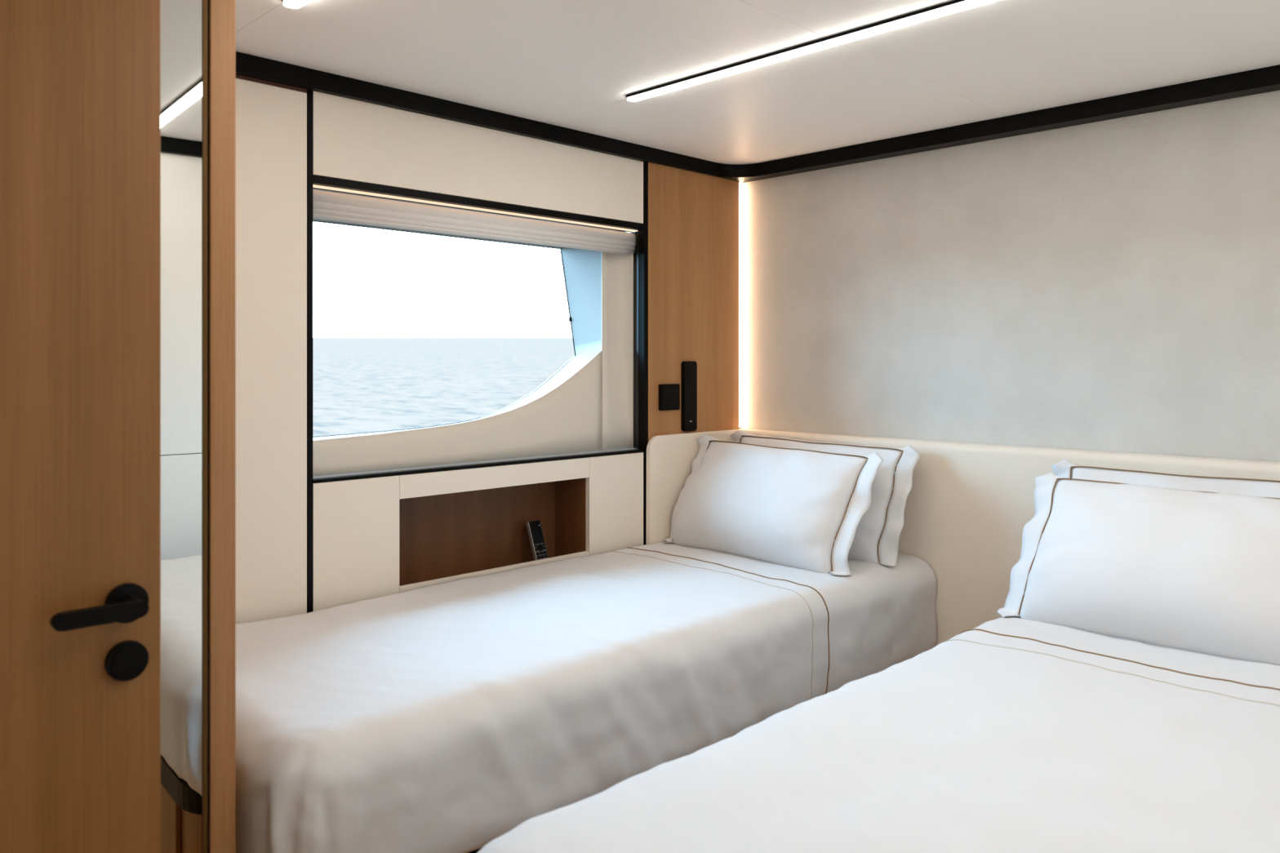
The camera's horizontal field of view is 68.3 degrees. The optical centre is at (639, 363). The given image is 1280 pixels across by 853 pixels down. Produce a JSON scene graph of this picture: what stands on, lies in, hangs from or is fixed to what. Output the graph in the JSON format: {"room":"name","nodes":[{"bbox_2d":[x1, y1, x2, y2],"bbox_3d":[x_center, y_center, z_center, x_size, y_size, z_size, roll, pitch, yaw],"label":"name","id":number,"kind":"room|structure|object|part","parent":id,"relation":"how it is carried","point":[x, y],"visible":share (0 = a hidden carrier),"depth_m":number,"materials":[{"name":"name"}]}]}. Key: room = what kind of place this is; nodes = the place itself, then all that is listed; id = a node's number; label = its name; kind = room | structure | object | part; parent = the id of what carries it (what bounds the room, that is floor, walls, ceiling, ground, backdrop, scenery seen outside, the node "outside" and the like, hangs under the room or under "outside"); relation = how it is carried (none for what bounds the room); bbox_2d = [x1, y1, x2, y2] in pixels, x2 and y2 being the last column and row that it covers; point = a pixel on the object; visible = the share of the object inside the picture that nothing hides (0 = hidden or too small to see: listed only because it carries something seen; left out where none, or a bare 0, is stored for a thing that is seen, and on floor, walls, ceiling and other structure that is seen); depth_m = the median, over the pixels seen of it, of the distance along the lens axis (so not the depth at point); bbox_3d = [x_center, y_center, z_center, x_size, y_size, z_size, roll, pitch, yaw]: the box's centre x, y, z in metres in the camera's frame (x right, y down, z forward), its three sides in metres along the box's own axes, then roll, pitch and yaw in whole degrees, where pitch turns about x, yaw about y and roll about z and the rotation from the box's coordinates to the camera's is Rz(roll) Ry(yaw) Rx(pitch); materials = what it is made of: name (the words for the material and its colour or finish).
{"room":"yacht cabin","nodes":[
{"label":"yacht cabin","id":0,"kind":"room"},
{"bbox_2d":[235,74,738,623],"bbox_3d":[-0.917,0.229,2.349,3.625,1.942,0.186,0,0,-45],"label":"wall","id":1,"kind":"structure","parent":0,"point":[304,544],"depth_m":2.57,"materials":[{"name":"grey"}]},
{"bbox_3d":[-1.024,0.257,2.129,0.562,1.846,0.019,0,0,-45],"label":"cream panel","id":2,"kind":"part","parent":1,"relation":"part of","materials":[{"name":"beige leather"}]},
{"bbox_3d":[-0.730,0.739,2.424,0.241,0.883,0.019,0,0,-45],"label":"cream panel","id":3,"kind":"part","parent":1,"relation":"part of","materials":[{"name":"beige leather"}]},
{"bbox_2d":[312,188,638,478],"bbox_3d":[-0.543,-0.077,2.890,1.218,0.771,0.364,0,0,-45],"label":"window","id":4,"kind":"structure","parent":1,"relation":"in","point":[589,405],"depth_m":3.08,"materials":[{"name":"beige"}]},
{"bbox_2d":[312,189,635,254],"bbox_3d":[-0.439,-0.406,2.783,1.181,0.071,0.036,0,0,-45],"label":"blind","id":5,"kind":"object","parent":4,"relation":"attached to","point":[326,205],"visible":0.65,"depth_m":2.70,"materials":[{"name":"white fabric"}]},
{"bbox_3d":[-0.446,0.298,2.790,1.185,0.020,0.084,0,0,-45],"label":"sill","id":6,"kind":"part","parent":4,"relation":"part of","materials":[{"name":"beige"}]},
{"bbox_2d":[312,184,637,231],"bbox_3d":[-0.428,-0.446,2.772,1.157,0.004,0.034,0,0,-45],"label":"light","id":7,"kind":"object","parent":4,"relation":"attached to","point":[314,186],"visible":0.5,"depth_m":2.69,"materials":[{"name":"white plastic"}]},
{"bbox_3d":[-0.667,-0.098,3.020,1.207,0.630,0.006,0,0,-45],"label":"pane","id":8,"kind":"part","parent":4,"relation":"part of","materials":[{"name":"clear glass"}]},
{"bbox_3d":[-0.405,-0.571,2.748,1.160,0.208,0.019,0,0,-45],"label":"cream panel","id":9,"kind":"part","parent":1,"relation":"part of","materials":[{"name":"beige paint"}]},
{"bbox_3d":[-0.405,0.888,2.748,0.675,0.584,0.019,0,0,-45],"label":"cream panel","id":10,"kind":"part","parent":1,"relation":"part of","materials":[{"name":"beige leather"}]},
{"bbox_3d":[-0.405,0.329,2.748,0.675,0.064,0.019,0,0,-45],"label":"cream panel","id":11,"kind":"part","parent":1,"relation":"part of","materials":[{"name":"beige leather"}]},
{"bbox_2d":[525,520,548,560],"bbox_3d":[-0.323,0.572,2.975,0.048,0.144,0.067,0,0,-45],"label":"cordless phone","id":12,"kind":"object","parent":1,"relation":"on","point":[534,528],"visible":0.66,"depth_m":2.97,"materials":[{"name":"black plastic"}]},
{"bbox_3d":[-0.080,0.739,3.073,0.242,0.883,0.019,0,0,-45],"label":"cream panel","id":13,"kind":"part","parent":1,"relation":"part of","materials":[{"name":"beige leather"}]},
{"bbox_2d":[658,383,679,410],"bbox_3d":[0.101,0.116,3.227,0.098,0.089,0.011,0,0,-45],"label":"wall switch","id":14,"kind":"object","parent":1,"relation":"attached to","point":[668,394],"visible":1,"depth_m":3.22,"materials":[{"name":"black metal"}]},
{"bbox_2d":[680,361,697,431],"bbox_3d":[0.172,0.114,3.294,0.065,0.244,0.017,0,0,-45],"label":"light","id":15,"kind":"object","parent":1,"relation":"attached to","point":[688,369],"visible":1,"depth_m":3.28,"materials":[{"name":"black metal"}]},
{"bbox_3d":[0.191,0.247,3.341,0.480,1.865,0.023,0,0,-45],"label":"oak panel","id":16,"kind":"part","parent":1,"relation":"part of","materials":[{"name":"brown wood"}]},
{"bbox_2d":[738,182,743,427],"bbox_3d":[0.370,-0.217,3.521,0.026,0.911,0.020,0,0,-45],"label":"light","id":17,"kind":"object","parent":1,"relation":"attached to","point":[740,184],"visible":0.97,"depth_m":3.51,"materials":[{"name":"white plastic"}]},
{"bbox_2d":[235,51,1279,182],"bbox_3d":[0.029,-0.698,1.395,3.514,0.046,2.529,0,0,-45],"label":"trim","id":18,"kind":"structure","parent":1,"relation":"attached to","point":[1267,79],"depth_m":2.66,"materials":[{"name":"black paint"}]},
{"bbox_2d":[235,0,1279,164],"bbox_3d":[-0.083,-0.752,1.515,3.625,0.060,2.980,0,0,-45],"label":"ceiling","id":19,"kind":"structure","parent":0,"point":[574,64],"depth_m":2.23,"materials":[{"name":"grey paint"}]},
{"bbox_3d":[-1.183,-0.728,1.239,1.579,0.011,1.054,0,0,-45],"label":"panel","id":20,"kind":"part","parent":19,"relation":"part of","materials":[{"name":"white paint"}]},
{"bbox_2d":[281,0,311,8],"bbox_3d":[0.014,-0.716,1.167,0.039,0.011,2.030,0,0,-45],"label":"recessed light","id":21,"kind":"object","parent":19,"relation":"in","point":[289,3],"visible":1,"depth_m":1.86,"materials":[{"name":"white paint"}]},
{"bbox_3d":[-0.286,-0.728,2.135,0.954,0.011,1.054,0,0,-45],"label":"panel","id":22,"kind":"part","parent":19,"relation":"part of","materials":[{"name":"white paint"}]},
{"bbox_3d":[0.405,-0.728,2.827,0.999,0.011,1.054,0,0,-45],"label":"panel","id":23,"kind":"part","parent":19,"relation":"part of","materials":[{"name":"white paint"}]},
{"bbox_2d":[626,0,998,101],"bbox_3d":[0.686,-0.716,1.839,0.039,0.011,2.030,0,0,-45],"label":"recessed light","id":24,"kind":"object","parent":19,"relation":"in","point":[954,6],"visible":1,"depth_m":2.11,"materials":[{"name":"black paint"}]},
{"bbox_3d":[0.612,-0.728,1.237,0.954,0.011,1.484,0,0,-45],"label":"panel","id":25,"kind":"part","parent":19,"relation":"part of","materials":[{"name":"white paint"}]},
{"bbox_3d":[1.303,-0.728,1.929,0.999,0.011,1.484,0,0,-45],"label":"panel","id":26,"kind":"part","parent":19,"relation":"part of","materials":[{"name":"white paint"}]},
{"bbox_2d":[738,89,1279,462],"bbox_3d":[1.305,0.229,2.641,0.050,1.942,2.590,0,0,-45],"label":"wall","id":27,"kind":"structure","parent":0,"point":[1110,285],"depth_m":2.75,"materials":[{"name":"beige paint"}]},
{"bbox_2d":[645,429,1279,646],"bbox_3d":[1.089,0.646,2.452,0.521,0.807,2.504,0,0,-45],"label":"headboard","id":28,"kind":"object","parent":27,"relation":"attached to","point":[968,506],"visible":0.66,"depth_m":2.82,"materials":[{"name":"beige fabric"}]},
{"bbox_3d":[-0.055,1.225,1.480,3.615,0.050,2.870,0,0,-45],"label":"floor","id":29,"kind":"structure","parent":0,"visible":0},
{"bbox_2d":[0,0,160,852],"bbox_3d":[-0.935,0.239,1.055,0.730,1.918,0.166,0,0,-45],"label":"door","id":30,"kind":"structure","parent":29,"relation":"on","point":[80,80],"depth_m":1.22,"materials":[{"name":"brown wood"}]},
{"bbox_3d":[-0.685,0.320,1.198,0.110,0.021,0.016,0,0,-45],"label":"lever","id":31,"kind":"part","parent":30,"relation":"part of","materials":[{"name":"black metal"}]},
{"bbox_2d":[160,0,235,852],"bbox_3d":[-1.290,0.239,1.305,1.180,1.918,0.726,0,0,-45],"label":"wardrobe","id":32,"kind":"object","parent":29,"relation":"on","point":[198,37],"visible":0.47,"depth_m":1.42,"materials":[{"name":"brown wood"}]},
{"bbox_3d":[-0.903,0.237,1.204,0.653,1.906,0.004,0,0,-42],"label":"mirror pane","id":33,"kind":"part","parent":32,"relation":"part of","materials":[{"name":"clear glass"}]},
{"bbox_2d":[467,847,482,852],"bbox_3d":[-0.095,0.919,2.452,2.019,0.559,0.754,0,0,-45],"label":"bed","id":34,"kind":"object","parent":29,"relation":"on","point":[477,851],"visible":0.02,"depth_m":1.72,"materials":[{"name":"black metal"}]},
{"bbox_2d":[235,542,937,852],"bbox_3d":[-0.100,0.760,2.430,2.059,0.349,0.809,0,0,-45],"label":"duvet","id":35,"kind":"object","parent":34,"relation":"on","point":[450,717],"visible":0.83,"depth_m":1.95,"materials":[{"name":"white fabric"}]},
{"bbox_2d":[662,434,883,575],"bbox_3d":[0.396,0.434,2.971,0.292,0.380,0.753,0,0,-45],"label":"pillow","id":36,"kind":"object","parent":35,"relation":"on","point":[800,508],"visible":0.95,"depth_m":2.84,"materials":[{"name":"white fabric"}]},
{"bbox_2d":[729,430,919,566],"bbox_3d":[0.541,0.425,3.073,0.222,0.379,0.750,0,0,-45],"label":"pillow","id":37,"kind":"object","parent":35,"relation":"on","point":[877,536],"visible":0.34,"depth_m":2.84,"materials":[{"name":"white fabric"}]},
{"bbox_3d":[0.858,0.919,1.493,2.027,0.559,1.123,0,0,-45],"label":"bed","id":38,"kind":"object","parent":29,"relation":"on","visible":0},
{"bbox_2d":[477,617,1279,852],"bbox_3d":[0.853,0.741,1.483,2.050,0.311,1.193,0,0,-45],"label":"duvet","id":39,"kind":"object","parent":38,"relation":"on","point":[1007,735],"visible":0.89,"depth_m":1.39,"materials":[{"name":"white fabric"}]},
{"bbox_2d":[997,472,1279,665],"bbox_3d":[1.208,0.456,2.082,0.332,0.352,0.762,0,0,-45],"label":"pillow","id":40,"kind":"object","parent":39,"relation":"on","point":[1191,571],"visible":0.94,"depth_m":2.03,"materials":[{"name":"white fabric"}]},
{"bbox_2d":[1051,459,1279,497],"bbox_3d":[1.341,0.435,2.249,0.227,0.353,0.764,0,0,-45],"label":"pillow","id":41,"kind":"object","parent":39,"relation":"on","point":[1064,468],"visible":0.18,"depth_m":2.31,"materials":[{"name":"white fabric"}]},
{"label":"outside","id":42,"kind":"structure","parent":0,"visible":0},
{"bbox_2d":[312,337,574,436],"bbox_3d":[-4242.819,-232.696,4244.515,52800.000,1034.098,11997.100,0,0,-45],"label":"sea","id":43,"kind":"structure","parent":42,"point":[361,384],"depth_m":56.05,"materials":[{"name":"liquid"}]}
]}

